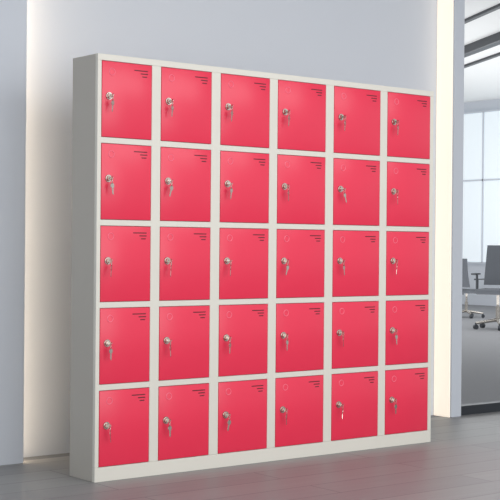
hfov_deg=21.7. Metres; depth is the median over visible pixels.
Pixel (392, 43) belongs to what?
wall
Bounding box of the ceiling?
[464,0,499,102]
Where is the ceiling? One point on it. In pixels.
(481, 80)
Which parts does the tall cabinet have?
panel, door, door, door, door, door, door, door, door, door, door, door, door, door, door, door, panel, door, door, door, door, door, door, door, door, door, door, door, door, door, door, door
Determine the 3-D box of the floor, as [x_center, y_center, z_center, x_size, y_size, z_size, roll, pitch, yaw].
[1.674,1.006,11.415,19.000,0.050,19.500,0,0,-38]
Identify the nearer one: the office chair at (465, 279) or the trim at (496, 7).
the trim at (496, 7)
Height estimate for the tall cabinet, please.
1.800 m
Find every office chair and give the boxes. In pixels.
[462,259,484,317]
[471,245,499,330]
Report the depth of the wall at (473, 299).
22.99 m
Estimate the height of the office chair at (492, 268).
1.040 m
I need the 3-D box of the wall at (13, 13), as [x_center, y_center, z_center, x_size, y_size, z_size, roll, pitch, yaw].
[-2.635,-0.440,4.762,3.995,2.800,0.140,0,0,-38]
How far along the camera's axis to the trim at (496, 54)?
17.88 m
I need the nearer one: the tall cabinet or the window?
the tall cabinet
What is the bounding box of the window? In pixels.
[462,109,499,263]
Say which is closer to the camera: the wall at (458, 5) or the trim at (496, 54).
the wall at (458, 5)
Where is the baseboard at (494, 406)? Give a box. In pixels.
[461,401,499,414]
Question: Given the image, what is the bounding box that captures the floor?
[0,304,499,499]
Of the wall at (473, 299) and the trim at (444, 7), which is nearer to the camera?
the trim at (444, 7)
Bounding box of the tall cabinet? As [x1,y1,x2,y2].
[69,53,433,482]
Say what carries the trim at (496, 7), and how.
attached to the ceiling
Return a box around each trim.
[434,0,452,416]
[464,32,499,57]
[464,52,499,67]
[465,3,499,23]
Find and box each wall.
[0,0,26,465]
[23,0,436,457]
[450,0,464,416]
[462,99,499,305]

